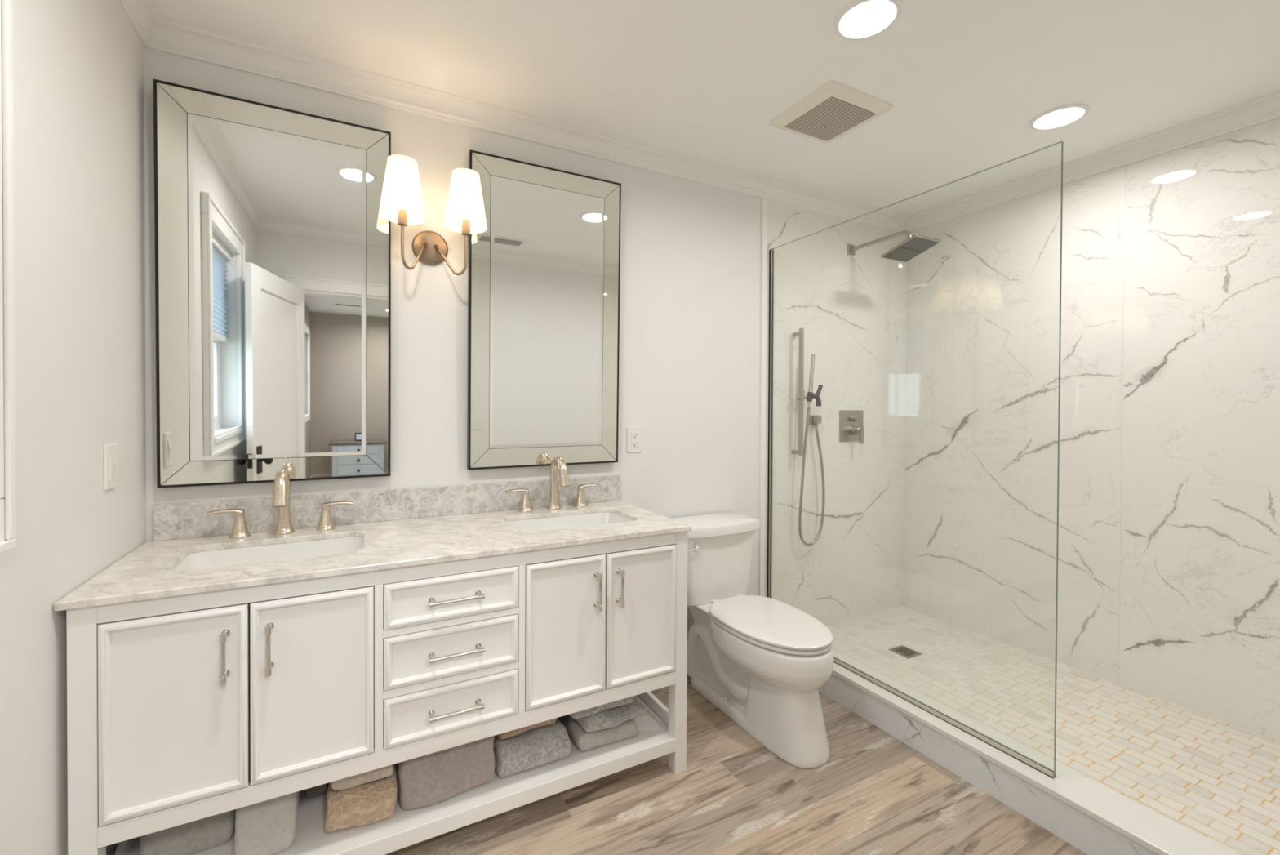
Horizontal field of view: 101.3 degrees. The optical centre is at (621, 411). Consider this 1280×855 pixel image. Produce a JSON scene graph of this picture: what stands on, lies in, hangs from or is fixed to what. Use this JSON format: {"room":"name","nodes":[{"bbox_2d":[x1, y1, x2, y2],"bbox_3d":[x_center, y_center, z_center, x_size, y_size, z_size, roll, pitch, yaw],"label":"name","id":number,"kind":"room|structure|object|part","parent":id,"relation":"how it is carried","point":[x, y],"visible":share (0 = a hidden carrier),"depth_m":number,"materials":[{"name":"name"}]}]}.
{"room":"bathroom","nodes":[
{"label":"bathroom","id":0,"kind":"room"},
{"bbox_2d":[0,0,146,854],"bbox_3d":[-1.001,0.054,0.600,0.120,2.440,2.430,0,1,-27],"label":"wall","id":1,"kind":"structure","parent":0,"point":[78,65],"depth_m":1.14,"materials":[{"name":"paint"}]},
{"bbox_2d":[0,0,15,553],"bbox_3d":[-0.937,-0.315,0.513,0.145,1.120,0.845,0,1,-27],"label":"window","id":2,"kind":"structure","parent":1,"relation":"in","point":[7,444],"depth_m":0.91,"materials":[{"name":"paint"}]},
{"bbox_2d":[103,442,117,490],"bbox_3d":[-1.321,0.141,1.361,0.010,0.118,0.074,0,1,-27],"label":"light switch","id":3,"kind":"object","parent":1,"relation":"attached to","point":[110,450],"visible":1,"depth_m":1.35,"materials":[{"name":"white plastic"}]},
{"bbox_3d":[-1.321,0.141,1.361,0.002,0.068,0.034,0,1,-27],"label":"frame","id":4,"kind":"part","parent":3,"relation":"part of","materials":[{"name":"white plastic"}]},
{"bbox_2d":[106,842,116,854],"bbox_3d":[-0.947,1.204,0.641,0.014,0.140,2.190,0,1,-27],"label":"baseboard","id":5,"kind":"structure","parent":1,"relation":"attached to","point":[109,851],"depth_m":1.35,"materials":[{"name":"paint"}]},
{"bbox_2d":[116,0,163,47],"bbox_3d":[-0.916,-1.129,0.630,0.060,0.074,2.190,0,1,-27],"label":"trim","id":6,"kind":"structure","parent":1,"relation":"attached to","point":[142,15],"depth_m":1.51,"materials":[{"name":"paint"}]},
{"bbox_2d":[144,47,906,634],"bbox_3d":[0.180,0.041,2.507,3.732,2.440,0.128,0,1,-27],"label":"wall","id":7,"kind":"structure","parent":0,"point":[690,353],"depth_m":2.55,"materials":[{"name":"paint"}]},
{"bbox_2d":[153,79,391,488],"bbox_3d":[-1.118,-0.379,1.735,0.648,1.221,0.030,0,2,-27],"label":"wall mirror","id":8,"kind":"object","parent":7,"relation":"attached to","point":[273,243],"visible":0.94,"depth_m":1.70,"materials":[{"name":"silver metal"}]},
{"bbox_3d":[-1.112,-0.378,1.724,0.489,1.062,0.006,0,2,-27],"label":"glass","id":9,"kind":"part","parent":8,"relation":"part of","materials":[{"name":"mirror"}]},
{"bbox_2d":[153,475,619,541],"bbox_3d":[-0.720,0.339,1.970,1.594,0.111,0.020,0,1,-27],"label":"backsplash","id":10,"kind":"structure","parent":7,"relation":"attached to","point":[178,520],"depth_m":1.87,"materials":[{"name":"grey stone"}]},
{"bbox_2d":[378,154,487,275],"bbox_3d":[-0.672,-0.678,1.879,0.362,0.367,0.204,0,1,-27],"label":"wall sconce","id":11,"kind":"object","parent":7,"relation":"attached to","point":[402,203],"visible":1,"depth_m":1.85,"materials":[{"name":"white fabric"}]},
{"bbox_3d":[-0.753,-0.765,1.805,0.149,0.192,0.149,0,1,-27],"label":"lamp shade","id":12,"kind":"part","parent":11,"relation":"part of","materials":[{"name":"fabric"}]},
{"bbox_2d":[397,208,407,226],"bbox_3d":[-0.754,-0.671,1.806,0.031,0.062,0.031,0,1,-27],"label":"socket","id":13,"kind":"object","parent":11,"relation":"attached to","point":[402,215],"depth_m":1.80,"materials":[{"name":"gold metal"}]},
{"bbox_3d":[-0.738,-0.572,1.878,0.021,0.154,0.157,0,1,9],"label":"arm","id":14,"kind":"part","parent":11,"relation":"part of","materials":[{"name":"gold metal"}]},
{"bbox_3d":[-0.633,-0.572,1.933,0.157,0.154,0.021,1,1,26],"label":"arm","id":15,"kind":"part","parent":11,"relation":"part of","materials":[{"name":"gold metal"}]},
{"bbox_2d":[461,219,470,235],"bbox_3d":[-0.565,-0.671,1.904,0.031,0.062,0.031,0,1,-27],"label":"socket","id":16,"kind":"object","parent":11,"relation":"attached to","point":[465,225],"depth_m":1.89,"materials":[{"name":"gold metal"}]},
{"bbox_3d":[-0.564,-0.765,1.903,0.149,0.192,0.149,0,1,-27],"label":"lamp shade","id":17,"kind":"part","parent":11,"relation":"part of","materials":[{"name":"fabric"}]},
{"bbox_2d":[145,16,908,231],"bbox_3d":[0.172,-1.141,2.392,3.612,0.074,0.060,0,1,-27],"label":"trim","id":18,"kind":"structure","parent":7,"relation":"attached to","point":[170,36],"depth_m":2.00,"materials":[{"name":"paint"}]},
{"bbox_2d":[466,149,621,469],"bbox_3d":[-0.301,-0.384,2.158,0.643,1.214,0.030,0,2,-27],"label":"wall mirror","id":19,"kind":"object","parent":7,"relation":"attached to","point":[544,274],"visible":1,"depth_m":2.13,"materials":[{"name":"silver metal"}]},
{"bbox_3d":[-0.295,-0.383,2.147,0.484,1.055,0.006,0,2,-27],"label":"glass","id":20,"kind":"part","parent":19,"relation":"part of","materials":[{"name":"mirror"}]},
{"bbox_2d":[626,426,641,453],"bbox_3d":[0.059,0.127,2.377,0.074,0.118,0.009,0,1,-27],"label":"wall outlet","id":21,"kind":"object","parent":7,"relation":"attached to","point":[633,433],"visible":1,"depth_m":2.37,"materials":[{"name":"white plastic"}]},
{"bbox_2d":[631,431,637,447],"bbox_3d":[0.059,0.127,2.375,0.034,0.068,0.004,0,1,-27],"label":"receptacle","id":22,"kind":"object","parent":21,"relation":"attached to","point":[633,434],"depth_m":2.37,"materials":[{"name":"white plastic"}]},
{"bbox_2d":[759,197,767,595],"bbox_3d":[0.735,0.079,2.725,0.030,2.366,0.012,0,1,-27],"label":"trim","id":23,"kind":"structure","parent":7,"relation":"attached to","point":[764,201],"depth_m":2.72,"materials":[{"name":"paint"}]},
{"bbox_2d":[763,178,773,198],"bbox_3d":[0.751,-1.140,2.692,0.025,0.076,0.062,0,1,-27],"label":"trim","id":24,"kind":"structure","parent":7,"relation":"attached to","point":[771,181],"depth_m":2.70,"materials":[{"name":"paint"}]},
{"bbox_2d":[791,328,822,455],"bbox_3d":[0.994,-0.104,2.795,0.148,0.672,0.069,0,1,-6],"label":"slide bar","id":25,"kind":"object","parent":7,"relation":"attached to","point":[801,397],"visible":1,"depth_m":2.77,"materials":[{"name":"silver metal"}]},
{"bbox_2d":[798,354,825,546],"bbox_3d":[1.039,0.211,2.818,0.198,1.029,0.060,0,1,-34],"label":"shower hose","id":26,"kind":"object","parent":7,"relation":"attached to","point":[813,356],"visible":1,"depth_m":2.79,"materials":[{"name":"silver metal"}]},
{"bbox_2d":[808,414,822,426],"bbox_3d":[1.061,0.049,2.863,0.052,0.058,0.050,0,1,-27],"label":"outlet","id":27,"kind":"object","parent":7,"relation":"attached to","point":[814,420],"visible":0.99,"depth_m":2.85,"materials":[{"name":"silver metal"}]},
{"bbox_2d":[839,409,863,443],"bbox_3d":[1.342,0.087,2.995,0.192,0.189,0.074,0,1,-27],"label":"shower valve","id":28,"kind":"object","parent":7,"relation":"attached to","point":[851,421],"visible":1,"depth_m":3.00,"materials":[{"name":"silver metal"}]},
{"bbox_3d":[1.341,0.040,3.006,0.036,0.036,0.036,0,1,-27],"label":"diverter knob","id":29,"kind":"part","parent":28,"relation":"part of","materials":[{"name":"silver metal"}]},
{"bbox_3d":[1.361,0.134,2.972,0.024,0.097,0.014,0,1,-27],"label":"lever","id":30,"kind":"part","parent":28,"relation":"part of","materials":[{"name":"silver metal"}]},
{"bbox_2d":[847,230,941,262],"bbox_3d":[1.418,-0.878,2.804,0.202,0.155,0.464,0,1,-27],"label":"shower head","id":31,"kind":"object","parent":7,"relation":"attached to","point":[916,244],"visible":1,"depth_m":2.69},
{"bbox_3d":[1.402,-0.906,2.844,0.025,0.068,0.363,0,1,-27],"label":"arm","id":32,"kind":"part","parent":31,"relation":"part of","materials":[{"name":"silver metal"}]},
{"bbox_3d":[1.480,-0.827,2.684,0.186,0.057,0.179,0,1,-27],"label":"nozzle plate","id":33,"kind":"part","parent":31,"relation":"part of","materials":[{"name":"grey metal"}]},
{"bbox_2d":[155,0,1279,216],"bbox_3d":[0.661,-1.207,1.446,3.852,0.080,2.430,0,1,-27],"label":"ceiling","id":34,"kind":"structure","parent":0,"point":[965,82],"depth_m":1.77,"materials":[{"name":"paint"}]},
{"bbox_2d":[768,80,893,143],"bbox_3d":[0.822,-1.160,2.072,0.350,0.024,0.322,0,1,-27],"label":"exhaust fan","id":35,"kind":"object","parent":34,"relation":"attached to","point":[835,109],"visible":1,"depth_m":2.02,"materials":[{"name":"beige plastic"}]},
{"bbox_2d":[785,96,875,141],"bbox_3d":[0.821,-1.149,2.072,0.246,0.002,0.234,0,1,-27],"label":"grille","id":36,"kind":"object","parent":35,"relation":"attached to","point":[829,117],"depth_m":2.05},
{"bbox_2d":[833,0,902,40],"bbox_3d":[0.728,-1.163,1.554,0.184,0.008,0.184,0,1,-27],"label":"recessed light","id":37,"kind":"object","parent":34,"relation":"in","point":[860,20],"visible":1,"depth_m":1.55,"materials":[{"name":"paint"}]},
{"bbox_2d":[1029,103,1089,130],"bbox_3d":[1.734,-1.164,2.080,0.184,0.008,0.184,0,1,-27],"label":"recessed light","id":38,"kind":"object","parent":34,"relation":"in","point":[1064,115],"visible":1,"depth_m":2.08,"materials":[{"name":"paint"}]},
{"bbox_2d":[384,675,1087,854],"bbox_3d":[0.650,1.298,1.469,3.852,0.050,2.430,0,1,-27],"label":"floor","id":39,"kind":"structure","parent":0,"point":[875,793],"depth_m":1.67,"materials":[{"name":"brown wood"}]},
{"bbox_2d":[66,531,687,854],"bbox_3d":[-0.591,0.840,1.709,1.592,0.850,0.578,0,1,-27],"label":"vanity cabinet","id":40,"kind":"object","parent":39,"relation":"on","point":[181,709],"visible":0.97,"depth_m":1.39,"materials":[{"name":"paint"}]},
{"bbox_3d":[-1.171,0.843,1.150,0.048,0.850,0.048,0,1,-27],"label":"leg","id":41,"kind":"part","parent":40,"relation":"part of","materials":[{"name":"paint"}]},
{"bbox_2d":[111,841,119,854],"bbox_3d":[-1.188,1.047,1.255,0.028,0.184,0.085,0,1,18],"label":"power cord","id":42,"kind":"object","parent":40,"relation":"hanging from","point":[117,843],"visible":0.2,"depth_m":1.23,"materials":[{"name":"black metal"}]},
{"bbox_3d":[-1.021,0.683,1.207,0.267,0.440,0.024,0,1,-27],"label":"door","id":43,"kind":"part","parent":40,"relation":"part of","materials":[{"name":"paint"}]},
{"bbox_2d":[139,808,235,854],"bbox_3d":[-1.203,1.064,1.503,0.200,0.150,0.389,0,1,-30],"label":"folded towel","id":44,"kind":"object","parent":40,"relation":"on","point":[209,832],"visible":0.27,"depth_m":1.35,"materials":[{"name":"grey fabric"}]},
{"bbox_3d":[-0.931,0.573,1.228,0.017,0.118,0.041,0,1,-27],"label":"handle","id":45,"kind":"part","parent":40,"relation":"part of","materials":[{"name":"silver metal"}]},
{"bbox_2d":[233,791,299,854],"bbox_3d":[-1.020,1.052,1.533,0.142,0.175,0.472,0,1,-29],"label":"rolled towel","id":46,"kind":"object","parent":40,"relation":"on","point":[267,827],"visible":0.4,"depth_m":1.34,"materials":[{"name":"grey fabric"}]},
{"bbox_3d":[-0.853,0.573,1.268,0.017,0.118,0.041,0,1,-27],"label":"handle","id":47,"kind":"part","parent":40,"relation":"part of","materials":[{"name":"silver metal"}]},
{"bbox_3d":[-0.779,0.683,1.332,0.269,0.440,0.024,0,1,-27],"label":"door","id":48,"kind":"part","parent":40,"relation":"part of","materials":[{"name":"paint"}]},
{"bbox_2d":[306,782,328,796],"bbox_3d":[-0.947,1.063,1.639,0.060,0.151,0.241,0,1,-27],"label":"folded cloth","id":49,"kind":"object","parent":40,"relation":"on","point":[318,789],"visible":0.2,"depth_m":1.53,"materials":[{"name":"grey fabric"}]},
{"bbox_2d":[324,763,397,831],"bbox_3d":[-0.801,1.085,1.631,0.184,0.108,0.458,0,1,-25],"label":"folded towel","id":50,"kind":"object","parent":40,"relation":"on","point":[374,801],"visible":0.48,"depth_m":1.44,"materials":[{"name":"beige fabric"}]},
{"bbox_2d":[330,764,394,790],"bbox_3d":[-0.803,0.998,1.623,0.165,0.070,0.417,0,1,-27],"label":"folded towel","id":51,"kind":"object","parent":50,"relation":"on","point":[351,781],"visible":0.21,"depth_m":1.44,"materials":[{"name":"beige fabric"}]},
{"bbox_2d":[53,475,691,611],"bbox_3d":[-0.602,0.351,1.720,1.614,0.129,0.572,0,1,-27],"label":"countertop","id":52,"kind":"structure","parent":40,"relation":"on","point":[399,527],"depth_m":1.67,"materials":[{"name":"white stone"}]},
{"bbox_2d":[172,536,364,570],"bbox_3d":[-1.001,0.485,1.526,0.472,0.138,0.288,0,1,-27],"label":"sink basin","id":53,"kind":"object","parent":52,"relation":"in","point":[209,558],"visible":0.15,"depth_m":1.63,"materials":[{"name":"ceramic"}]},
{"bbox_2d":[206,467,353,538],"bbox_3d":[-1.073,0.287,1.659,0.403,0.217,0.169,0,1,-27],"label":"faucet","id":54,"kind":"object","parent":52,"relation":"on","point":[282,486],"visible":1,"depth_m":1.65,"materials":[{"name":"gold metal"}]},
{"bbox_3d":[-1.232,0.316,1.633,0.097,0.026,0.030,0,1,-36],"label":"lever","id":55,"kind":"part","parent":54,"relation":"part of","materials":[{"name":"silver metal"}]},
{"bbox_3d":[-1.204,0.362,1.655,0.055,0.066,0.055,0,1,-27],"label":"handle","id":56,"kind":"part","parent":54,"relation":"part of","materials":[{"name":"silver metal"}]},
{"bbox_3d":[-1.073,0.287,1.659,0.057,0.217,0.169,0,1,-27],"label":"spout","id":57,"kind":"part","parent":54,"relation":"part of","materials":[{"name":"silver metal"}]},
{"bbox_3d":[-0.994,0.362,1.764,0.055,0.066,0.055,0,1,-27],"label":"handle","id":58,"kind":"part","parent":54,"relation":"part of","materials":[{"name":"silver metal"}]},
{"bbox_3d":[-0.960,0.316,1.774,0.097,0.026,0.030,0,1,-19],"label":"lever","id":59,"kind":"part","parent":54,"relation":"part of","materials":[{"name":"silver metal"}]},
{"bbox_2d":[505,456,599,512],"bbox_3d":[-0.249,0.287,2.085,0.403,0.217,0.169,0,1,-27],"label":"faucet","id":60,"kind":"object","parent":52,"relation":"on","point":[558,465],"visible":1,"depth_m":2.11,"materials":[{"name":"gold metal"}]},
{"bbox_3d":[-0.408,0.316,2.060,0.097,0.026,0.030,0,1,-36],"label":"lever","id":61,"kind":"part","parent":60,"relation":"part of","materials":[{"name":"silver metal"}]},
{"bbox_3d":[-0.380,0.362,2.082,0.055,0.066,0.055,0,1,-27],"label":"handle","id":62,"kind":"part","parent":60,"relation":"part of","materials":[{"name":"silver metal"}]},
{"bbox_3d":[-0.249,0.287,2.085,0.057,0.217,0.169,0,1,-27],"label":"spout","id":63,"kind":"part","parent":60,"relation":"part of","materials":[{"name":"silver metal"}]},
{"bbox_3d":[-0.170,0.362,2.190,0.055,0.066,0.055,0,1,-27],"label":"handle","id":64,"kind":"part","parent":60,"relation":"part of","materials":[{"name":"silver metal"}]},
{"bbox_3d":[-0.136,0.316,2.200,0.097,0.026,0.030,0,1,-19],"label":"lever","id":65,"kind":"part","parent":60,"relation":"part of","materials":[{"name":"silver metal"}]},
{"bbox_2d":[506,511,632,531],"bbox_3d":[-0.188,0.484,1.947,0.472,0.138,0.288,0,1,-27],"label":"sink basin","id":66,"kind":"object","parent":52,"relation":"in","point":[602,517],"visible":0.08,"depth_m":2.07,"materials":[{"name":"ceramic"}]},
{"bbox_3d":[-0.611,1.117,1.746,1.568,0.044,0.491,0,1,-27],"label":"shelf rail","id":67,"kind":"part","parent":40,"relation":"part of","materials":[{"name":"paint"}]},
{"bbox_2d":[128,694,675,854],"bbox_3d":[-0.600,1.163,1.727,1.584,0.046,0.536,0,1,-27],"label":"shelf","id":68,"kind":"object","parent":40,"relation":"attached to","point":[654,739],"depth_m":1.54,"materials":[{"name":"paint"}]},
{"bbox_2d":[395,735,495,809],"bbox_3d":[-0.607,1.050,1.733,0.278,0.178,0.461,0,1,-29],"label":"folded towel","id":69,"kind":"object","parent":40,"relation":"on","point":[433,778],"visible":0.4,"depth_m":1.53,"materials":[{"name":"grey fabric"}]},
{"bbox_3d":[-0.475,0.837,1.491,0.366,0.133,0.024,0,1,-27],"label":"drawer","id":70,"kind":"part","parent":40,"relation":"part of","materials":[{"name":"paint"}]},
{"bbox_3d":[-0.474,0.676,1.490,0.366,0.140,0.024,0,1,-27],"label":"drawer","id":71,"kind":"part","parent":40,"relation":"part of","materials":[{"name":"paint"}]},
{"bbox_3d":[-0.474,0.522,1.488,0.366,0.122,0.024,0,1,-27],"label":"drawer","id":72,"kind":"part","parent":40,"relation":"part of","materials":[{"name":"paint"}]},
{"bbox_3d":[-0.464,0.839,1.473,0.150,0.017,0.041,0,1,-27],"label":"handle","id":73,"kind":"part","parent":40,"relation":"part of","materials":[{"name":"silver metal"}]},
{"bbox_3d":[-0.463,0.678,1.471,0.150,0.017,0.041,0,1,-27],"label":"handle","id":74,"kind":"part","parent":40,"relation":"part of","materials":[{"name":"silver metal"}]},
{"bbox_3d":[-0.462,0.525,1.470,0.150,0.017,0.041,0,1,-27],"label":"handle","id":75,"kind":"part","parent":40,"relation":"part of","materials":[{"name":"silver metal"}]},
{"bbox_2d":[493,717,570,777],"bbox_3d":[-0.369,1.091,1.857,0.242,0.096,0.449,0,1,-27],"label":"folded towel","id":76,"kind":"object","parent":40,"relation":"on","point":[532,748],"visible":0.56,"depth_m":1.68,"materials":[{"name":"grey fabric"}]},
{"bbox_2d":[496,717,556,738],"bbox_3d":[-0.391,1.002,1.866,0.206,0.079,0.400,0,1,-27],"label":"folded towel","id":77,"kind":"object","parent":76,"relation":"on","point":[508,734],"visible":0.17,"depth_m":1.68,"materials":[{"name":"brown fabric"}]},
{"bbox_2d":[557,715,567,731],"bbox_3d":[-0.266,1.069,1.950,0.030,0.138,0.308,0,1,-27],"label":"cloth","id":78,"kind":"object","parent":40,"relation":"on","point":[563,719],"visible":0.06,"depth_m":1.82,"materials":[{"name":"grey fabric"}]},
{"bbox_3d":[-0.173,0.683,1.646,0.266,0.440,0.024,0,1,-27],"label":"door","id":79,"kind":"part","parent":40,"relation":"part of","materials":[{"name":"paint"}]},
{"bbox_3d":[-0.073,0.573,1.672,0.017,0.118,0.041,0,1,-27],"label":"handle","id":80,"kind":"part","parent":40,"relation":"part of","materials":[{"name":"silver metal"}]},
{"bbox_2d":[566,714,637,751],"bbox_3d":[-0.131,1.107,1.977,0.232,0.063,0.434,0,1,-26],"label":"folded towel","id":81,"kind":"object","parent":40,"relation":"on","point":[584,740],"visible":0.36,"depth_m":1.79,"materials":[{"name":"grey fabric"}]},
{"bbox_2d":[575,696,646,731],"bbox_3d":[-0.113,1.051,1.974,0.252,0.051,0.429,0,1,-29],"label":"folded towel","id":82,"kind":"object","parent":81,"relation":"on","point":[610,717],"visible":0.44,"depth_m":1.80,"materials":[{"name":"grey fabric"}]},
{"bbox_2d":[568,695,633,719],"bbox_3d":[-0.143,0.993,1.969,0.241,0.073,0.419,0,1,-27],"label":"folded towel","id":83,"kind":"object","parent":82,"relation":"on","point":[590,711],"visible":0.24,"depth_m":1.78,"materials":[{"name":"grey fabric"}]},
{"bbox_3d":[-0.002,0.573,1.709,0.017,0.118,0.041,0,1,-27],"label":"handle","id":84,"kind":"part","parent":40,"relation":"part of","materials":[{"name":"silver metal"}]},
{"bbox_3d":[0.068,0.682,1.771,0.266,0.440,0.024,0,1,-27],"label":"door","id":85,"kind":"part","parent":40,"relation":"part of","materials":[{"name":"paint"}]},
{"bbox_3d":[0.200,0.842,1.860,0.048,0.850,0.048,0,1,-27],"label":"leg","id":86,"kind":"part","parent":40,"relation":"part of","materials":[{"name":"paint"}]},
{"bbox_2d":[671,511,833,768],"bbox_3d":[0.546,0.885,2.202,0.432,0.760,0.760,0,1,-27],"label":"toilet","id":87,"kind":"object","parent":39,"relation":"on","point":[763,661],"visible":0.95,"depth_m":2.08,"materials":[{"name":"ceramic"}]},
{"bbox_3d":[0.313,0.589,2.277,0.086,0.037,0.031,0,1,-27],"label":"flush lever","id":88,"kind":"part","parent":87,"relation":"part of","materials":[{"name":"silver metal"}]},
{"bbox_3d":[0.425,0.527,2.436,0.432,0.048,0.226,0,1,-27],"label":"tank lid","id":89,"kind":"part","parent":87,"relation":"part of","materials":[{"name":"ceramic"}]},
{"bbox_3d":[0.418,0.705,2.449,0.408,0.312,0.190,0,1,-27],"label":"tank","id":90,"kind":"part","parent":87,"relation":"part of","materials":[{"name":"ceramic"}]},
{"bbox_3d":[0.550,1.063,2.194,0.367,0.405,0.737,0,1,-27],"label":"bowl","id":91,"kind":"part","parent":87,"relation":"part of","materials":[{"name":"ceramic"}]},
{"bbox_3d":[0.600,0.837,2.096,0.368,0.024,0.511,0,1,-27],"label":"seat","id":92,"kind":"part","parent":87,"relation":"part of","materials":[{"name":"plastic"}]},
{"bbox_3d":[0.602,0.858,2.094,0.364,0.018,0.502,0,1,-27],"label":"seat","id":93,"kind":"part","parent":87,"relation":"part of","materials":[{"name":"plastic"}]},
{"bbox_2d":[817,648,1240,854],"bbox_3d":[1.284,1.205,1.791,0.164,0.135,2.181,0,1,-27],"label":"shower curb","id":94,"kind":"object","parent":39,"relation":"on","point":[1088,815],"visible":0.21,"depth_m":1.68,"materials":[{"name":"stone"}]},
{"bbox_2d":[767,141,1062,777],"bbox_3d":[1.064,0.148,2.184,0.018,1.971,1.260,0,1,-27],"label":"glass panel","id":95,"kind":"object","parent":94,"relation":"on","point":[1027,760],"visible":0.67,"depth_m":2.04,"materials":[{"name":"glass"}]},
{"bbox_2d":[826,605,1279,854],"bbox_3d":[1.803,1.247,2.061,1.022,0.052,2.182,0,1,-27],"label":"floor","id":96,"kind":"structure","parent":0,"point":[1219,780],"depth_m":2.05,"materials":[{"name":"tile"}]},
{"bbox_2d":[888,644,922,658],"bbox_3d":[1.432,1.212,2.648,0.108,0.004,0.108,0,1,-27],"label":"floor drain","id":97,"kind":"object","parent":96,"relation":"on","point":[905,651],"visible":1,"depth_m":2.65,"materials":[{"name":"silver metal"}]},
{"bbox_2d":[903,117,1279,742],"bbox_3d":[2.342,0.053,2.259,0.120,2.440,2.302,0,1,-27],"label":"wall","id":98,"kind":"structure","parent":0,"point":[983,301],"depth_m":2.35,"materials":[{"name":"stone"}]},
{"bbox_2d":[906,91,1279,231],"bbox_3d":[2.238,-1.130,2.263,0.060,0.074,2.190,0,1,-27],"label":"trim","id":99,"kind":"structure","parent":98,"relation":"attached to","point":[1267,108],"depth_m":2.33,"materials":[{"name":"paint"}]},
{"bbox_2d":[1118,168,1125,683],"bbox_3d":[2.242,0.052,2.344,0.019,2.440,0.002,0,1,-27],"label":"trim","id":100,"kind":"structure","parent":98,"relation":"attached to","point":[1125,168],"depth_m":2.34,"materials":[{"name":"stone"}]}
]}

